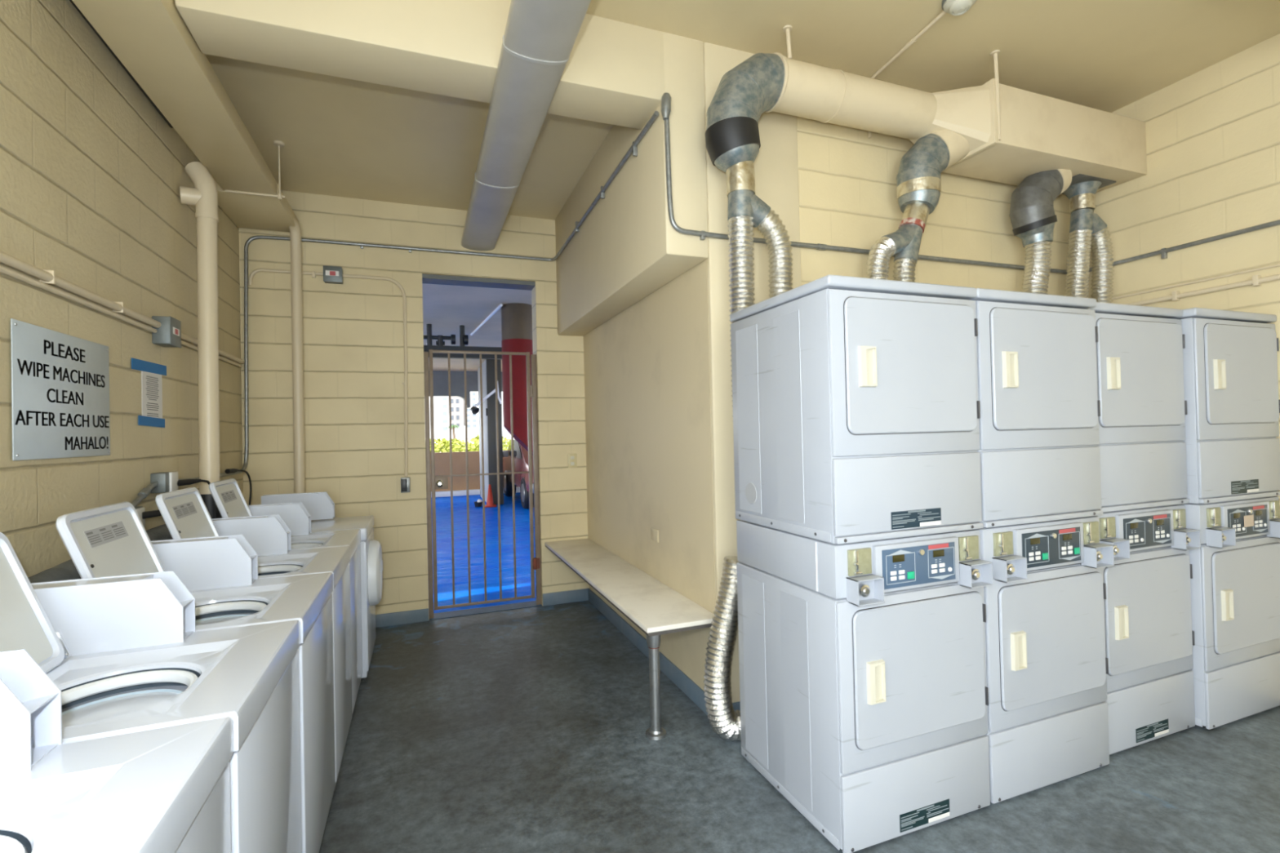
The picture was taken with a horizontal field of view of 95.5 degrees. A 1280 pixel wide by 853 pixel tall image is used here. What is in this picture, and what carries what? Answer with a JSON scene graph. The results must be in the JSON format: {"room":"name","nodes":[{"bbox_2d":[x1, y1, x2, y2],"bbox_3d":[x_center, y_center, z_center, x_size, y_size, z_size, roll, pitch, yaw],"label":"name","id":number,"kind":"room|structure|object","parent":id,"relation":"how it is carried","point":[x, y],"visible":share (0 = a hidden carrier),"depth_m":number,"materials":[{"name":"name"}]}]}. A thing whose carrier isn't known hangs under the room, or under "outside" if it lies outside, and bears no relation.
{"room":"laundry","nodes":[
{"label":"laundry","id":0,"kind":"room"},
{"bbox_2d":[0,0,243,577],"bbox_3d":[-2.219,-0.254,2.134,0.200,3.600,4.850,-1,-1,-21],"label":"wall","id":1,"kind":"structure","parent":0,"point":[92,175],"depth_m":2.36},
{"bbox_2d":[10,318,110,460],"bbox_3d":[-2.100,-0.112,2.133,0.007,0.452,0.616,-1,-1,-21],"label":"wall sign","id":2,"kind":"object","parent":1,"relation":"attached to","point":[60,381],"visible":1,"depth_m":2.07,"materials":[{"name":"grey"}]},
{"bbox_2d":[0,251,160,328],"bbox_3d":[-1.812,-0.530,1.378,0.038,0.046,3.140,-1,-1,-21],"label":"conduit","id":3,"kind":"object","parent":1,"relation":"attached to","point":[47,277],"visible":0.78,"depth_m":2.12,"materials":[{"name":"beige"}]},
{"bbox_2d":[27,524,173,582],"bbox_3d":[-1.811,0.538,1.579,0.125,0.186,3.254,-1,-1,-21],"label":"trough","id":4,"kind":"object","parent":1,"relation":"attached to","point":[66,571],"visible":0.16,"depth_m":1.96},
{"bbox_2d":[0,265,242,367],"bbox_3d":[-2.074,-0.481,2.054,0.021,0.028,4.590,-1,-1,-21],"label":"conduit","id":5,"kind":"object","parent":1,"relation":"attached to","point":[3,269],"visible":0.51,"depth_m":2.21,"materials":[{"name":"beige"}]},
{"bbox_2d":[69,0,173,128],"bbox_3d":[-1.865,-1.643,1.502,0.055,0.072,3.370,-1,-1,-21],"label":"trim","id":6,"kind":"structure","parent":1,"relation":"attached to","point":[71,1],"depth_m":2.57,"materials":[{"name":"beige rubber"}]},
{"bbox_2d":[131,357,166,427],"bbox_3d":[-2.359,-0.155,2.801,0.004,0.318,0.385,-1,-1,-21],"label":"paper notice","id":7,"kind":"object","parent":1,"relation":"attached to","point":[151,372],"visible":1,"depth_m":2.81,"materials":[{"name":"white"}]},
{"bbox_2d":[131,478,195,506],"bbox_3d":[-2.358,0.334,2.873,0.035,0.140,0.860,-1,-1,-21],"label":"conduit","id":8,"kind":"object","parent":1,"relation":"attached to","point":[144,493],"visible":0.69,"depth_m":2.67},
{"bbox_2d":[150,471,178,493],"bbox_3d":[-2.340,0.285,2.864,0.070,0.117,0.130,-1,-1,-21],"label":"wall outlet","id":9,"kind":"object","parent":1,"relation":"attached to","point":[167,481],"visible":0.78,"depth_m":2.81,"materials":[{"name":"grey metal"}]},
{"bbox_2d":[151,315,181,348],"bbox_3d":[-2.371,-0.472,2.914,0.076,0.139,0.139,-1,-1,-21],"label":"junction box","id":10,"kind":"object","parent":1,"relation":"attached to","point":[168,335],"visible":0.98,"depth_m":2.86,"materials":[{"name":"grey metal"}]},
{"bbox_2d":[71,0,298,231],"bbox_3d":[-1.933,-1.538,2.143,0.391,0.095,4.620,-1,-1,-21],"label":"beam","id":11,"kind":"structure","parent":1,"relation":"attached to","point":[151,38],"depth_m":2.63,"materials":[{"name":"beige paint"}]},
{"bbox_2d":[179,161,222,519],"bbox_3d":[-2.442,-0.241,3.246,0.184,2.488,0.169,-1,-1,-21],"label":"drain pipe","id":12,"kind":"object","parent":1,"relation":"attached to","point":[204,196],"visible":0.81,"depth_m":3.22,"materials":[{"name":"beige"}]},
{"bbox_2d":[181,332,244,364],"bbox_3d":[-2.646,-0.481,3.591,0.032,0.032,1.310,-1,-1,-21],"label":"conduit","id":13,"kind":"object","parent":1,"relation":"attached to","point":[187,338],"visible":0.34,"depth_m":3.73,"materials":[{"name":"beige"}]},
{"bbox_2d":[204,53,613,220],"bbox_3d":[-1.353,-1.948,3.839,3.089,0.280,2.330,-1,-1,-21],"label":"ceiling","id":14,"kind":"structure","parent":0,"point":[340,136],"depth_m":3.67,"materials":[{"name":"beige paint"}]},
{"bbox_2d":[225,140,284,199],"bbox_3d":[-2.401,-1.605,3.625,0.330,0.360,0.079,-1,-1,-21],"label":"hanger","id":15,"kind":"object","parent":14,"relation":"hanging from","point":[278,144],"visible":1,"depth_m":3.66,"materials":[{"name":"beige"}]},
{"bbox_2d":[239,190,589,620],"bbox_3d":[-1.573,-0.242,4.863,2.939,3.600,0.200,-1,-1,-21],"label":"wall","id":16,"kind":"structure","parent":0,"point":[353,342],"depth_m":4.58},
{"bbox_2d":[248,268,323,285],"bbox_3d":[-2.643,-1.106,4.354,0.497,0.131,0.028,-1,-1,-21],"label":"conduit","id":17,"kind":"object","parent":16,"relation":"attached to","point":[313,273],"visible":0.95,"depth_m":4.32,"materials":[{"name":"beige"}]},
{"bbox_2d":[288,217,305,493],"bbox_3d":[-2.518,-0.080,4.258,0.093,2.910,0.187,-1,-1,-21],"label":"drain pipe","id":18,"kind":"object","parent":16,"relation":"attached to","point":[295,232],"visible":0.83,"depth_m":4.29,"materials":[{"name":"beige"}]},
{"bbox_2d":[323,265,342,284],"bbox_3d":[-2.343,-1.156,4.442,0.129,0.119,0.072,-1,-1,-21],"label":"junction box","id":19,"kind":"object","parent":16,"relation":"attached to","point":[331,274],"visible":1,"depth_m":4.41,"materials":[{"name":"grey metal"}]},
{"bbox_2d":[342,274,408,476],"bbox_3d":[-2.063,-0.390,4.559,0.452,1.583,0.028,-1,-1,-21],"label":"conduit","id":20,"kind":"object","parent":16,"relation":"attached to","point":[404,299],"visible":1,"depth_m":4.62,"materials":[{"name":"beige"}]},
{"bbox_2d":[194,111,658,479],"bbox_3d":[-1.396,-0.613,3.561,2.344,1.807,2.367,-1,-1,-21],"label":"conduit","id":21,"kind":"object","parent":16,"relation":"attached to","point":[633,148],"visible":0.89,"depth_m":4.24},
{"bbox_2d":[422,273,535,290],"bbox_3d":[-1.368,-1.228,4.960,0.918,0.034,0.178,-1,-1,-21],"label":"trim","id":22,"kind":"structure","parent":16,"relation":"attached to","point":[426,278],"depth_m":4.91,"materials":[{"name":"grey paint"}]},
{"bbox_2d":[375,588,588,627],"bbox_3d":[-1.658,1.506,4.685,2.589,0.105,0.012,-1,-1,-21],"label":"baseboard","id":23,"kind":"structure","parent":16,"relation":"attached to","point":[577,595],"depth_m":4.65,"materials":[{"name":"blue paint"}]},
{"bbox_2d":[423,349,541,618],"bbox_3d":[-1.310,0.458,4.894,0.916,2.190,0.062,-1,-1,-21],"label":"security gate","id":24,"kind":"object","parent":16,"relation":"attached to","point":[441,482],"visible":1,"depth_m":4.89,"materials":[{"name":"metal"}]},
{"bbox_2d":[429,600,542,620],"bbox_3d":[-1.299,1.551,4.922,0.914,0.004,0.160,-1,-1,-21],"label":"trim","id":25,"kind":"structure","parent":16,"relation":"attached to","point":[533,603],"depth_m":4.91,"materials":[{"name":"blue paint"}]},
{"bbox_2d":[461,0,591,250],"bbox_3d":[-0.365,-1.552,2.243,0.273,0.075,5.600,-1,-1,-21],"label":"ventilation duct","id":26,"kind":"object","parent":16,"relation":"attached to","point":[540,37],"visible":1,"depth_m":2.71,"materials":[{"name":"grey metal"}]},
{"bbox_2d":[423,345,502,359],"bbox_3d":[-5.111,-1.046,7.669,7.900,0.170,0.120,-1,-1,-21],"label":"steel beam","id":27,"kind":"structure","parent":0,"point":[426,348],"depth_m":8.56,"materials":[{"name":"black"}]},
{"bbox_2d":[425,370,517,491],"bbox_3d":[-4.982,0.175,14.606,19.000,3.120,0.250,-1,-1,-21],"label":"wall","id":28,"kind":"structure","parent":0,"point":[442,459],"depth_m":14.63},
{"bbox_2d":[426,486,519,497],"bbox_3d":[-4.871,1.666,14.390,19.000,0.130,0.180,-1,-1,-21],"label":"trim","id":29,"kind":"structure","parent":28,"relation":"attached to","point":[473,491],"depth_m":14.45,"materials":[{"name":"white"}]},
{"bbox_2d":[422,283,531,371],"bbox_3d":[-3.248,-1.638,9.923,19.000,0.330,10.400,-1,-1,-21],"label":"ceiling","id":30,"kind":"structure","parent":0,"point":[447,308],"depth_m":7.81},
{"bbox_2d":[423,324,468,346],"bbox_3d":[-3.312,-1.326,8.396,1.590,0.320,0.150,-1,-1,-21],"label":"pipe manifold","id":31,"kind":"object","parent":30,"relation":"attached to","point":[464,339],"visible":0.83,"depth_m":8.53,"materials":[{"name":"black paint"}]},
{"bbox_2d":[501,302,533,455],"bbox_3d":[-1.547,-0.557,7.444,0.418,1.959,0.418,-1,-1,-21],"label":"column","id":32,"kind":"structure","parent":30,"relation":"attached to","point":[516,317],"depth_m":7.26,"materials":[{"name":"red metal"}]},
{"bbox_2d":[477,360,488,502],"bbox_3d":[-3.449,0.127,13.342,0.315,3.120,1.800,-1,-1,-21],"label":"trim","id":33,"kind":"structure","parent":0,"point":[484,363],"depth_m":12.92,"materials":[{"name":"concrete"}]},
{"bbox_2d":[485,359,503,504],"bbox_3d":[-3.109,0.110,12.466,0.303,3.120,0.081,-1,-1,-21],"label":"column","id":34,"kind":"structure","parent":0,"point":[491,380],"depth_m":12.42,"materials":[{"name":"grey paint"}]},
{"bbox_2d":[583,258,715,691],"bbox_3d":[0.096,-0.213,4.112,0.350,3.450,2.382,-1,-1,-21],"label":"wall","id":35,"kind":"structure","parent":0,"point":[647,395],"depth_m":3.56,"materials":[{"name":"beige paint"}]},
{"bbox_2d":[555,31,708,336],"bbox_3d":[-0.200,-1.377,4.007,0.236,1.113,2.410,-1,-1,-21],"label":"beam","id":36,"kind":"structure","parent":35,"relation":"attached to","point":[627,248],"depth_m":3.23,"materials":[{"name":"beige paint"}]},
{"bbox_2d":[588,588,707,715],"bbox_3d":[-0.027,1.461,4.013,0.012,0.105,2.398,-1,-1,-21],"label":"baseboard","id":37,"kind":"structure","parent":35,"relation":"attached to","point":[677,676],"depth_m":3.60,"materials":[{"name":"blue paint"}]},
{"bbox_2d":[664,117,1279,274],"bbox_3d":[2.493,-1.294,0.800,3.002,0.588,5.490,-1,-1,-21],"label":"conduit","id":38,"kind":"object","parent":35,"relation":"attached to","point":[1163,251],"visible":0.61,"depth_m":3.13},
{"bbox_2d":[661,92,671,120],"bbox_3d":[0.127,-1.550,2.818,0.052,0.126,0.048,-1,-1,-21],"label":"fitting","id":39,"kind":"object","parent":38,"relation":"attached to","point":[666,98],"visible":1,"depth_m":2.80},
{"bbox_2d":[756,208,793,297],"bbox_3d":[0.661,-0.540,2.847,0.199,1.055,0.122,-1,-1,-21],"label":"flexible duct","id":40,"kind":"object","parent":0,"point":[776,237],"visible":0.37,"depth_m":2.81,"materials":[{"name":"silver metal"}]},
{"bbox_2d":[725,160,770,227],"bbox_3d":[0.520,-1.114,2.804,0.216,0.296,0.134,-1,-1,-21],"label":"fitting","id":41,"kind":"object","parent":40,"relation":"attached to","point":[740,179],"visible":0.95,"depth_m":2.74,"materials":[{"name":"metal"}]},
{"bbox_2d":[727,214,755,421],"bbox_3d":[0.495,-0.431,2.782,0.134,1.142,0.125,-1,-1,-21],"label":"flexible duct","id":42,"kind":"object","parent":41,"relation":"attached to","point":[740,229],"visible":0.41,"depth_m":2.74,"materials":[{"name":"silver metal"}]},
{"bbox_2d":[705,52,787,172],"bbox_3d":[0.490,-1.522,2.801,0.372,0.586,0.256,-1,-1,-21],"label":"duct elbow","id":43,"kind":"object","parent":41,"relation":"on","point":[755,86],"visible":0.96,"depth_m":2.70,"materials":[{"name":"grey"}]},
{"bbox_2d":[319,492,1279,852],"bbox_3d":[-1.642,1.630,5.844,19.000,0.121,18.550,-1,-1,-21],"label":"floor","id":44,"kind":"structure","parent":0,"point":[521,730],"depth_m":2.52,"materials":[{"name":"paint"}]},
{"bbox_2d":[0,648,233,852],"bbox_3d":[-0.999,0.866,0.737,0.660,1.276,0.645,-1,-1,-21],"label":"washing machine","id":45,"kind":"object","parent":44,"relation":"on","point":[164,789],"visible":1,"depth_m":0.96,"materials":[{"name":"white metal"}]},
{"bbox_2d":[0,830,31,852],"bbox_3d":[-0.975,0.744,0.708,0.340,0.278,0.340,-1,-1,-21],"label":"tub","id":46,"kind":"object","parent":45,"relation":"in","point":[11,841],"depth_m":0.85,"materials":[{"name":"grey plastic"}]},
{"bbox_2d":[0,717,233,852],"bbox_3d":[-1.005,0.613,0.740,0.660,0.077,0.645,-1,-1,-21],"label":"countertop","id":47,"kind":"structure","parent":45,"relation":"on","point":[140,792],"depth_m":0.93,"materials":[{"name":"white metal"}]},
{"bbox_2d":[0,532,302,852],"bbox_3d":[-1.223,0.877,1.349,0.660,1.276,0.643,-1,-1,-21],"label":"washing machine","id":48,"kind":"object","parent":44,"relation":"on","point":[125,654],"visible":0.56,"depth_m":1.45,"materials":[{"name":"white metal"}]},
{"bbox_2d":[61,667,200,715],"bbox_3d":[-1.198,0.756,1.321,0.340,0.278,0.339,-1,-1,-21],"label":"tub","id":49,"kind":"object","parent":48,"relation":"in","point":[123,691],"depth_m":1.43,"materials":[{"name":"grey plastic"}]},
{"bbox_2d":[46,619,300,751],"bbox_3d":[-1.229,0.624,1.352,0.660,0.077,0.643,-1,-1,-21],"label":"countertop","id":50,"kind":"structure","parent":48,"relation":"on","point":[240,668],"depth_m":1.41,"materials":[{"name":"white metal"}]},
{"bbox_2d":[55,501,335,852],"bbox_3d":[-1.448,0.889,1.964,0.660,1.276,0.655,-1,-1,-21],"label":"washing machine","id":51,"kind":"object","parent":44,"relation":"on","point":[111,540],"visible":0.38,"depth_m":2.03,"materials":[{"name":"white metal"}]},
{"bbox_2d":[85,524,125,544],"bbox_3d":[-1.679,0.337,1.832,0.013,0.035,0.215,-1,-1,-21],"label":"print","id":52,"kind":"object","parent":51,"relation":"attached to","point":[95,534],"depth_m":1.82,"materials":[{"name":"grey"}]},
{"bbox_2d":[195,600,268,622],"bbox_3d":[-1.424,0.767,1.935,0.340,0.278,0.345,-1,-1,-21],"label":"tub","id":53,"kind":"object","parent":51,"relation":"in","point":[226,611],"depth_m":2.07,"materials":[{"name":"grey plastic"}]},
{"bbox_2d":[190,572,333,643],"bbox_3d":[-1.454,0.635,1.967,0.660,0.077,0.655,-1,-1,-21],"label":"countertop","id":54,"kind":"structure","parent":51,"relation":"on","point":[302,598],"depth_m":2.08,"materials":[{"name":"white metal"}]},
{"bbox_2d":[155,487,352,783],"bbox_3d":[-1.674,0.900,2.565,0.660,1.276,0.615,-1,-1,-21],"label":"washing machine","id":55,"kind":"object","parent":44,"relation":"on","point":[184,513],"visible":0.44,"depth_m":2.65,"materials":[{"name":"white metal"}]},
{"bbox_2d":[173,503,195,516],"bbox_3d":[-1.906,0.348,2.435,0.013,0.035,0.202,-1,-1,-21],"label":"print","id":56,"kind":"object","parent":55,"relation":"attached to","point":[180,509],"depth_m":2.43,"materials":[{"name":"grey"}]},
{"bbox_2d":[257,564,302,575],"bbox_3d":[-1.651,0.778,2.538,0.340,0.278,0.324,-1,-1,-21],"label":"tub","id":57,"kind":"object","parent":55,"relation":"in","point":[265,569],"depth_m":2.67,"materials":[{"name":"grey plastic"}]},
{"bbox_2d":[257,546,350,590],"bbox_3d":[-1.680,0.647,2.568,0.660,0.077,0.615,-1,-1,-21],"label":"countertop","id":58,"kind":"structure","parent":55,"relation":"on","point":[335,560],"depth_m":2.69,"materials":[{"name":"white metal"}]},
{"bbox_2d":[208,478,362,712],"bbox_3d":[-1.889,0.911,3.128,0.660,1.276,0.575,-1,-1,-21],"label":"washing machine","id":59,"kind":"object","parent":44,"relation":"on","point":[228,498],"visible":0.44,"depth_m":3.23,"materials":[{"name":"white metal"}]},
{"bbox_2d":[290,528,360,559],"bbox_3d":[-1.895,0.657,3.131,0.660,0.077,0.575,-1,-1,-21],"label":"countertop","id":60,"kind":"structure","parent":59,"relation":"on","point":[351,538],"depth_m":3.25,"materials":[{"name":"white metal"}]},
{"bbox_2d":[261,491,382,680],"bbox_3d":[-2.054,1.003,3.725,0.730,1.112,0.645,-1,-1,-21],"label":"washing machine","id":61,"kind":"object","parent":44,"relation":"on","point":[321,508],"visible":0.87,"depth_m":3.71,"materials":[{"name":"white metal"}]},
{"bbox_2d":[311,515,373,541],"bbox_3d":[-2.085,0.668,3.720,0.660,0.077,0.645,-1,-1,-21],"label":"countertop","id":62,"kind":"structure","parent":61,"relation":"on","point":[365,523],"depth_m":3.73,"materials":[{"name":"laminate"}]},
{"bbox_2d":[502,437,533,508],"bbox_3d":[-2.001,0.931,13.125,2.040,1.440,4.280,-1,-1,-21],"label":"car","id":63,"kind":"object","parent":44,"relation":"on","point":[520,454],"visible":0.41,"depth_m":12.18,"materials":[{"name":"red paint"}]},
{"bbox_2d":[544,537,714,740],"bbox_3d":[-0.207,1.244,3.947,0.387,0.546,2.425,-1,-1,-21],"label":"bench","id":64,"kind":"object","parent":44,"relation":"on","point":[653,606],"visible":0.98,"depth_m":3.24,"materials":[{"name":"grey wood"}]},
{"bbox_2d":[703,555,741,741],"bbox_3d":[0.487,1.054,2.784,0.397,0.867,0.150,-1,-1,-21],"label":"flexible duct","id":65,"kind":"object","parent":44,"relation":"on","point":[725,721],"visible":0.66,"depth_m":2.71,"materials":[{"name":"silver metal"}]},
{"bbox_2d":[729,275,993,852],"bbox_3d":[0.885,0.475,2.413,0.702,2.002,0.734,-1,-1,-21],"label":"dryer","id":66,"kind":"object","parent":44,"relation":"on","point":[862,576],"visible":1,"depth_m":2.13,"materials":[{"name":"white metal"}]},
{"bbox_2d":[745,482,756,503],"bbox_3d":[0.476,0.287,2.497,0.002,0.092,0.092,-1,-1,-21],"label":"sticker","id":67,"kind":"object","parent":66,"relation":"attached to","point":[750,487],"depth_m":2.49,"materials":[{"name":"grey"}]},
{"bbox_2d":[892,509,940,528],"bbox_3d":[1.009,0.333,2.120,0.227,0.054,0.001,-1,-1,-21],"label":"print","id":68,"kind":"object","parent":66,"relation":"on","point":[901,518],"depth_m":2.12,"materials":[{"name":"grey"}]},
{"bbox_2d":[885,546,955,585],"bbox_3d":[1.023,0.503,2.115,0.324,0.126,0.001,-1,-1,-21],"label":"control panel","id":69,"kind":"object","parent":66,"relation":"attached to","point":[904,566],"depth_m":2.11,"materials":[{"name":"plastic"}]},
{"bbox_2d":[901,804,948,831],"bbox_3d":[1.035,1.409,2.110,0.227,0.054,0.001,-1,-1,-21],"label":"print","id":70,"kind":"object","parent":66,"relation":"attached to","point":[916,817],"depth_m":2.10,"materials":[{"name":"grey"}]},
{"bbox_2d":[968,288,1114,804],"bbox_3d":[1.542,0.462,2.662,0.702,2.002,0.734,-1,-1,-21],"label":"dryer","id":71,"kind":"object","parent":44,"relation":"on","point":[1047,663],"visible":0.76,"depth_m":2.34,"materials":[{"name":"white metal"}]},
{"bbox_2d":[1025,531,1080,564],"bbox_3d":[1.680,0.490,2.364,0.324,0.126,0.001,-1,-1,-21],"label":"control panel","id":72,"kind":"object","parent":71,"relation":"attached to","point":[1042,548],"depth_m":2.36,"materials":[{"name":"grey"}]},
{"bbox_2d":[1086,302,1200,754],"bbox_3d":[2.186,0.450,2.953,0.702,2.002,0.734,-1,-1,-21],"label":"dryer","id":73,"kind":"object","parent":44,"relation":"on","point":[1149,635],"visible":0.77,"depth_m":2.65,"materials":[{"name":"white metal"}]},
{"bbox_2d":[1125,517,1171,546],"bbox_3d":[2.323,0.478,2.655,0.324,0.126,0.001,-1,-1,-21],"label":"control panel","id":74,"kind":"object","parent":73,"relation":"attached to","point":[1140,531],"depth_m":2.65,"materials":[{"name":"grey"}]},
{"bbox_2d":[1137,722,1168,741],"bbox_3d":[2.336,1.384,2.649,0.227,0.054,0.001,-1,-1,-21],"label":"print","id":75,"kind":"object","parent":73,"relation":"attached to","point":[1146,731],"depth_m":2.65,"materials":[{"name":"grey"}]},
{"bbox_2d":[1173,307,1279,729],"bbox_3d":[2.860,0.436,3.159,0.702,2.002,0.734,-1,-1,-21],"label":"dryer","id":76,"kind":"object","parent":44,"relation":"on","point":[1230,357],"visible":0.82,"depth_m":2.82,"materials":[{"name":"white metal"}]},
{"bbox_2d":[1231,480,1257,493],"bbox_3d":[2.985,0.294,2.867,0.227,0.054,0.001,-1,-1,-21],"label":"print","id":77,"kind":"object","parent":76,"relation":"on","point":[1237,486],"depth_m":2.86,"materials":[{"name":"grey"}]},
{"bbox_2d":[1230,508,1267,533],"bbox_3d":[2.998,0.464,2.862,0.324,0.126,0.001,-1,-1,-21],"label":"control panel","id":78,"kind":"object","parent":76,"relation":"attached to","point":[1245,521],"depth_m":2.86,"materials":[{"name":"grey"}]},
{"bbox_2d":[702,42,1070,702],"bbox_3d":[1.603,-0.295,3.540,2.769,3.530,0.300,-1,-1,-21],"label":"wall","id":79,"kind":"structure","parent":0,"point":[847,183],"depth_m":3.18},
{"bbox_2d":[174,0,704,129],"bbox_3d":[-0.753,-1.768,2.676,2.193,0.390,0.295,-1,-1,-21],"label":"beam","id":80,"kind":"structure","parent":79,"relation":"attached to","point":[613,73],"depth_m":2.51,"materials":[{"name":"beige paint"}]},
{"bbox_2d":[586,0,1279,112],"bbox_3d":[1.338,-2.084,0.485,5.757,0.200,5.890,-1,-1,-21],"label":"ceiling","id":81,"kind":"structure","parent":0,"point":[1106,55],"depth_m":2.92,"materials":[{"name":"beige paint"}]},
{"bbox_2d":[782,25,792,58],"bbox_3d":[0.723,-1.873,2.842,0.048,0.147,0.047,-1,-1,-21],"label":"hanger","id":82,"kind":"object","parent":81,"relation":"hanging from","point":[787,28],"visible":0.95,"depth_m":2.83,"materials":[{"name":"beige"}]},
{"bbox_2d":[772,56,1146,194],"bbox_3d":[1.811,-1.660,3.240,2.540,0.348,0.387,-1,-1,-21],"label":"duct","id":83,"kind":"object","parent":82,"relation":"hanging from","point":[1039,133],"visible":0.75,"depth_m":3.12,"materials":[{"name":"metal"}]},
{"bbox_2d":[896,129,969,214],"bbox_3d":[1.638,-1.446,3.211,0.457,0.552,0.236,-1,-1,-8],"label":"duct elbow","id":84,"kind":"object","parent":83,"relation":"attached to","point":[921,168],"visible":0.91,"depth_m":3.11,"materials":[{"name":"metal"}]},
{"bbox_2d":[880,202,929,263],"bbox_3d":[1.437,-1.044,3.149,0.302,0.339,0.130,-1,-1,-21],"label":"fitting","id":85,"kind":"object","parent":84,"relation":"attached to","point":[907,239],"visible":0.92,"depth_m":3.11,"materials":[{"name":"metal"}]},
{"bbox_2d":[866,236,896,279],"bbox_3d":[1.278,-0.617,3.081,0.168,0.779,0.116,-1,-1,-21],"label":"flexible duct","id":86,"kind":"object","parent":85,"relation":"attached to","point":[881,252],"visible":0.27,"depth_m":3.04,"materials":[{"name":"silver metal"}]},
{"bbox_2d":[892,257,916,282],"bbox_3d":[1.435,-0.520,3.139,0.128,0.775,0.115,-1,-1,-21],"label":"flexible duct","id":87,"kind":"object","parent":85,"relation":"attached to","point":[904,269],"visible":0.09,"depth_m":3.10,"materials":[{"name":"silver metal"}]},
{"bbox_2d":[1008,168,1071,247],"bbox_3d":[2.409,-1.353,3.508,0.332,0.511,0.250,-1,-1,-21],"label":"duct elbow","id":88,"kind":"object","parent":83,"relation":"attached to","point":[1033,217],"visible":0.95,"depth_m":3.43,"materials":[{"name":"grey metal"}]},
{"bbox_2d":[1021,240,1051,293],"bbox_3d":[2.387,-0.630,3.500,0.199,0.964,0.135,-1,-1,-21],"label":"flexible duct","id":89,"kind":"object","parent":88,"relation":"attached to","point":[1037,267],"visible":0.32,"depth_m":3.46,"materials":[{"name":"silver metal"}]},
{"bbox_2d":[1063,181,1102,214],"bbox_3d":[2.788,-1.432,3.667,0.199,0.154,0.199,-1,-1,-21],"label":"duct collar","id":90,"kind":"object","parent":83,"relation":"attached to","point":[1080,195],"visible":0.93,"depth_m":3.61,"materials":[{"name":"metal"}]},
{"bbox_2d":[867,10,946,138],"bbox_3d":[1.366,-1.795,3.006,0.024,0.330,0.578,-1,-1,-15],"label":"conduit","id":91,"kind":"object","parent":81,"relation":"attached to","point":[943,13],"visible":0.54,"depth_m":2.96,"materials":[{"name":"beige"}]},
{"bbox_2d":[942,0,976,15],"bbox_3d":[1.467,-1.935,2.664,0.150,0.062,0.150,-1,-1,-21],"label":"ceiling light fixture","id":92,"kind":"object","parent":81,"relation":"attached to","point":[953,7],"visible":1,"depth_m":2.65,"materials":[{"name":"white glass"}]},
{"bbox_2d":[990,49,1000,140],"bbox_3d":[1.878,-1.741,3.064,0.048,0.460,0.047,-1,-1,-21],"label":"hanger","id":93,"kind":"object","parent":81,"relation":"hanging from","point":[994,53],"visible":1,"depth_m":3.06,"materials":[{"name":"beige"}]},
{"bbox_2d":[1090,226,1114,303],"bbox_3d":[2.933,-0.813,3.693,0.142,0.908,0.124,-1,-1,-21],"label":"flexible duct","id":94,"kind":"object","parent":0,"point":[1102,255],"visible":0.44,"depth_m":3.65,"materials":[{"name":"silver metal"}]},
{"bbox_2d":[1069,208,1106,236],"bbox_3d":[2.826,-1.277,3.674,0.235,0.160,0.124,-1,-1,-21],"label":"fitting","id":95,"kind":"object","parent":94,"relation":"attached to","point":[1082,219],"visible":0.85,"depth_m":3.62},
{"bbox_2d":[1065,229,1092,297],"bbox_3d":[2.749,-0.794,3.640,0.181,0.878,0.121,-1,-1,-21],"label":"flexible duct","id":96,"kind":"object","parent":95,"relation":"attached to","point":[1079,246],"visible":0.41,"depth_m":3.60,"materials":[{"name":"silver metal"}]},
{"bbox_2d":[1087,33,1279,504],"bbox_3d":[3.977,-0.406,1.450,0.200,3.600,5.890,-1,-1,-21],"label":"wall","id":97,"kind":"structure","parent":0,"point":[1213,133],"depth_m":3.25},
{"bbox_2d":[1111,263,1279,306],"bbox_3d":[3.903,-0.823,1.296,0.031,0.103,5.440,-1,-1,-21],"label":"conduit","id":98,"kind":"object","parent":97,"relation":"attached to","point":[1256,281],"visible":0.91,"depth_m":3.24,"materials":[{"name":"beige"}]},
{"label":"outside","id":99,"kind":"structure","parent":0,"visible":0},
{"bbox_3d":[-35.273,3.548,93.522,320.000,0.370,320.000,-1,-1,-21],"label":"ground","id":100,"kind":"structure","parent":99,"visible":0},
{"bbox_2d":[424,396,448,444],"bbox_3d":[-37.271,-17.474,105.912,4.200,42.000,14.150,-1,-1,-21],"label":"tower block","id":101,"kind":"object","parent":100,"relation":"on","point":[441,404],"visible":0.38,"depth_m":99.42,"materials":[{"name":"white concrete"}]},
{"bbox_2d":[425,436,474,453],"bbox_3d":[-7.409,1.193,21.752,2.924,1.611,1.950,-1,-1,-21],"label":"shrub","id":102,"kind":"object","parent":100,"relation":"on","point":[443,446],"visible":0.17,"depth_m":21.54,"materials":[{"name":"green plant"}]},
{"bbox_2d":[435,425,479,446],"bbox_3d":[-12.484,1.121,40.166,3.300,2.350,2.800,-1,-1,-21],"label":"house","id":103,"kind":"structure","parent":100,"relation":"on","point":[460,433],"depth_m":38.91,"materials":[{"name":"beige concrete"}]},
{"bbox_2d":[450,396,464,430],"bbox_3d":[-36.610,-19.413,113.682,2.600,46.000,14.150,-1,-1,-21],"label":"tower block","id":104,"kind":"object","parent":100,"relation":"on","point":[456,402],"visible":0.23,"depth_m":107.02,"materials":[{"name":"beige concrete"}]},
{"bbox_2d":[463,391,479,433],"bbox_3d":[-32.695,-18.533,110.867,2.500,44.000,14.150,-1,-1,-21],"label":"tower block","id":105,"kind":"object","parent":100,"relation":"on","point":[473,423],"visible":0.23,"depth_m":104.19,"materials":[{"name":"white concrete"}]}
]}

